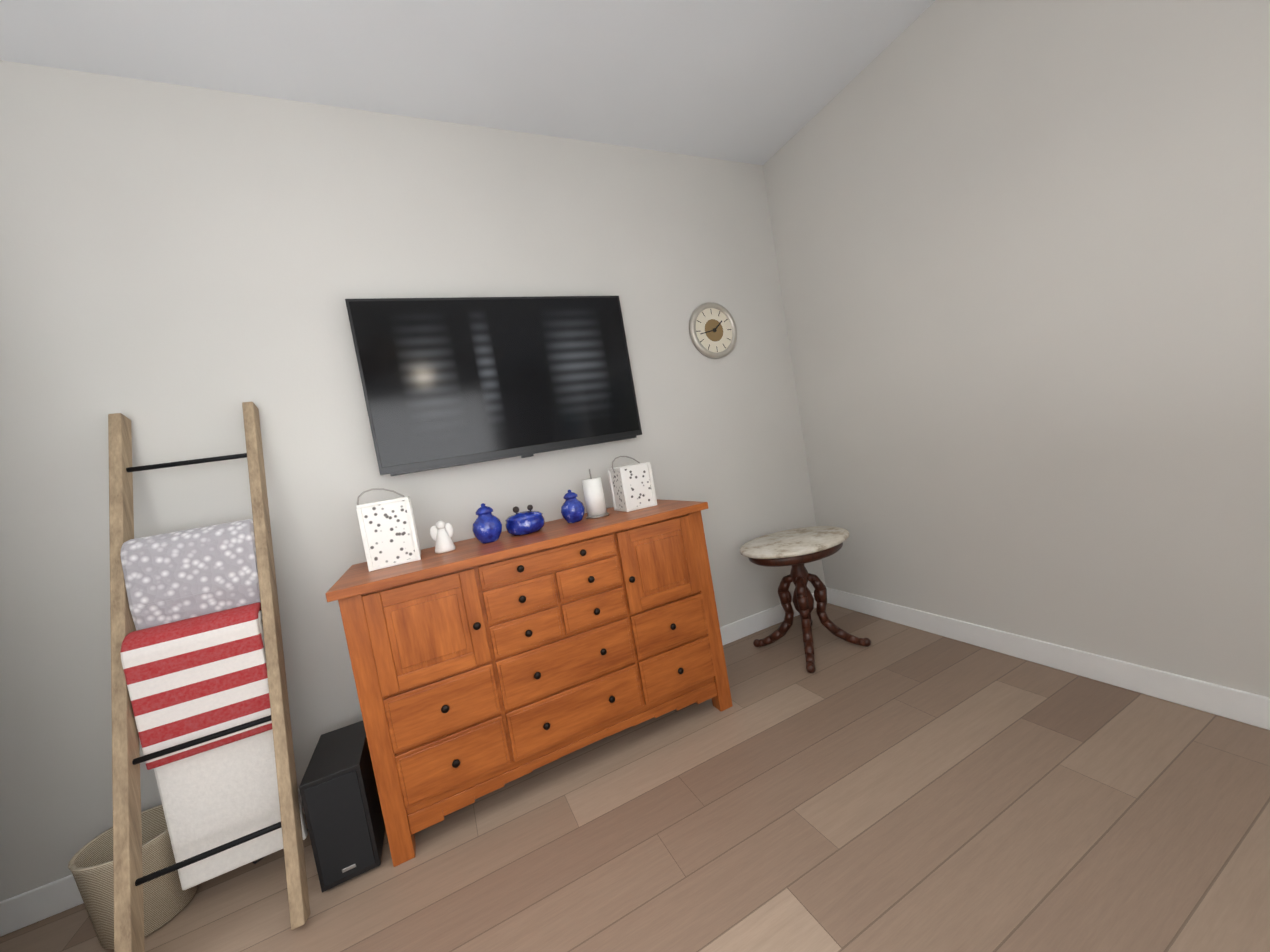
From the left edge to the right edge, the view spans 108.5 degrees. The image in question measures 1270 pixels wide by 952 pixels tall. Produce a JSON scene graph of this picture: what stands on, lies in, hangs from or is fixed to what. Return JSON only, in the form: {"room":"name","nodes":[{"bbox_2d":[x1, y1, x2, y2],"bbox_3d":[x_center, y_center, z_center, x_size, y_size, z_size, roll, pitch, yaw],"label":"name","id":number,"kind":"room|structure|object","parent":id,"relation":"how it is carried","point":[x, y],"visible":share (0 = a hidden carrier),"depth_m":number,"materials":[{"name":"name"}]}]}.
{"room":"living room","nodes":[
{"label":"living room","id":0,"kind":"room"},
{"bbox_2d":[0,60,825,901],"bbox_3d":[-1.690,-0.058,1.954,6.520,3.050,0.150,-11,3,-24],"label":"wall","id":1,"kind":"structure","parent":0,"point":[186,272],"depth_m":1.96,"materials":[{"name":"paint"}]},
{"bbox_2d":[0,587,827,936],"bbox_3d":[-0.641,1.235,2.313,4.440,0.115,0.014,-11,3,-24],"label":"baseboard","id":2,"kind":"structure","parent":1,"relation":"attached to","point":[38,903],"depth_m":1.64,"materials":[{"name":"white paint"}]},
{"bbox_2d":[345,296,641,475],"bbox_3d":[-0.625,-0.490,2.319,1.315,0.804,0.090,-11,3,-24],"label":"tv","id":3,"kind":"object","parent":1,"relation":"attached to","point":[450,382],"visible":1,"depth_m":2.23,"materials":[{"name":"black glass"}]},
{"bbox_2d":[689,302,736,358],"bbox_3d":[0.497,-0.916,2.876,0.350,0.350,0.034,-11,3,-24],"label":"round clock","id":4,"kind":"object","parent":1,"relation":"attached to","point":[712,330],"visible":1,"depth_m":2.87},
{"bbox_2d":[0,0,935,164],"bbox_3d":[-0.624,-1.689,-1.034,6.520,0.120,6.540,-11,3,-24],"label":"ceiling","id":5,"kind":"structure","parent":0,"point":[760,82],"depth_m":1.97,"materials":[{"name":"paint"}]},
{"bbox_2d":[0,603,1269,951],"bbox_3d":[-0.094,1.422,-0.867,6.520,0.100,6.540,-11,3,-24],"label":"floor","id":6,"kind":"structure","parent":0,"point":[894,787],"depth_m":1.47,"materials":[{"name":"brown wood"}]},
{"bbox_2d":[68,805,197,949],"bbox_3d":[-1.677,1.357,1.556,0.280,0.300,0.280,-11,3,-24],"label":"wicker basket","id":7,"kind":"object","parent":6,"relation":"on","point":[166,898],"visible":0.56,"depth_m":1.50,"materials":[{"name":"beige wicker"}]},
{"bbox_2d":[108,402,309,951],"bbox_3d":[-1.491,0.588,1.574,0.431,1.748,0.655,-11,3,-24],"label":"blanket ladder","id":8,"kind":"object","parent":6,"relation":"on","point":[199,702],"visible":1,"depth_m":1.55,"materials":[{"name":"wood"}]},
{"bbox_2d":[252,720,384,891],"bbox_3d":[-1.273,1.238,1.698,0.558,0.385,0.511,-11,3,-24],"label":"speaker","id":9,"kind":"object","parent":6,"relation":"on","point":[342,807],"visible":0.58,"depth_m":1.56},
{"bbox_2d":[325,499,732,866],"bbox_3d":[-0.381,0.752,2.115,1.520,1.000,0.603,-11,3,-24],"label":"dresser","id":10,"kind":"object","parent":6,"relation":"on","point":[479,669],"visible":1,"depth_m":1.79,"materials":[{"name":"brown wood"}]},
{"bbox_2d":[356,488,420,571],"bbox_3d":[-1.018,0.202,1.887,0.192,0.318,0.186,-11,3,-24],"label":"lantern","id":11,"kind":"object","parent":10,"relation":"on","point":[388,529],"visible":1,"depth_m":1.81,"materials":[{"name":"white metal"}]},
{"bbox_2d":[430,521,454,553],"bbox_3d":[-0.830,0.259,1.972,0.096,0.135,0.084,-11,3,-24],"label":"angel figurine","id":12,"kind":"object","parent":10,"relation":"on","point":[441,533],"visible":1,"depth_m":1.96,"materials":[{"name":"white ceramic"}]},
{"bbox_2d":[472,503,501,543],"bbox_3d":[-0.660,0.206,2.029,0.129,0.175,0.129,-11,3,-24],"label":"cobalt vase","id":13,"kind":"object","parent":10,"relation":"on","point":[487,526],"visible":1,"depth_m":1.99,"materials":[{"name":"ceramic"}]},
{"bbox_2d":[505,505,544,535],"bbox_3d":[-0.513,0.199,2.119,0.180,0.131,0.180,-11,3,-24],"label":"bowl","id":14,"kind":"object","parent":10,"relation":"on","point":[518,523],"visible":1,"depth_m":2.06,"materials":[{"name":"ceramic"}]},
{"bbox_2d":[561,490,584,522],"bbox_3d":[-0.305,0.144,2.215,0.118,0.160,0.118,-11,3,-24],"label":"cobalt vase","id":15,"kind":"object","parent":10,"relation":"on","point":[572,509],"visible":1,"depth_m":2.18,"materials":[{"name":"ceramic"}]},
{"bbox_2d":[582,469,608,518],"bbox_3d":[-0.205,0.083,2.263,0.116,0.240,0.116,-11,3,-24],"label":"pillar candle","id":16,"kind":"object","parent":10,"relation":"on","point":[594,497],"visible":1,"depth_m":2.22,"materials":[{"name":"white wax"}]},
{"bbox_2d":[608,456,656,511],"bbox_3d":[-0.024,0.028,2.348,0.178,0.278,0.171,-11,3,-24],"label":"lantern","id":17,"kind":"object","parent":10,"relation":"on","point":[632,487],"visible":1,"depth_m":2.29,"materials":[{"name":"white metal"}]},
{"bbox_2d":[740,526,870,672],"bbox_3d":[0.967,0.677,2.642,0.680,0.640,0.500,-11,3,-24],"label":"side table","id":18,"kind":"object","parent":6,"relation":"on","point":[796,549],"visible":1,"depth_m":2.57,"materials":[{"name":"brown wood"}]},
{"bbox_2d":[763,0,1269,696],"bbox_3d":[2.487,-0.684,0.368,0.150,3.050,6.240,-11,3,-24],"label":"wall","id":19,"kind":"structure","parent":0,"point":[1023,252],"depth_m":1.88,"materials":[{"name":"paint"}]},
{"bbox_2d":[828,588,1269,729],"bbox_3d":[2.660,0.775,0.412,0.014,0.115,6.240,-11,3,-24],"label":"baseboard","id":20,"kind":"structure","parent":19,"relation":"attached to","point":[1253,709],"depth_m":1.96,"materials":[{"name":"white paint"}]}
]}

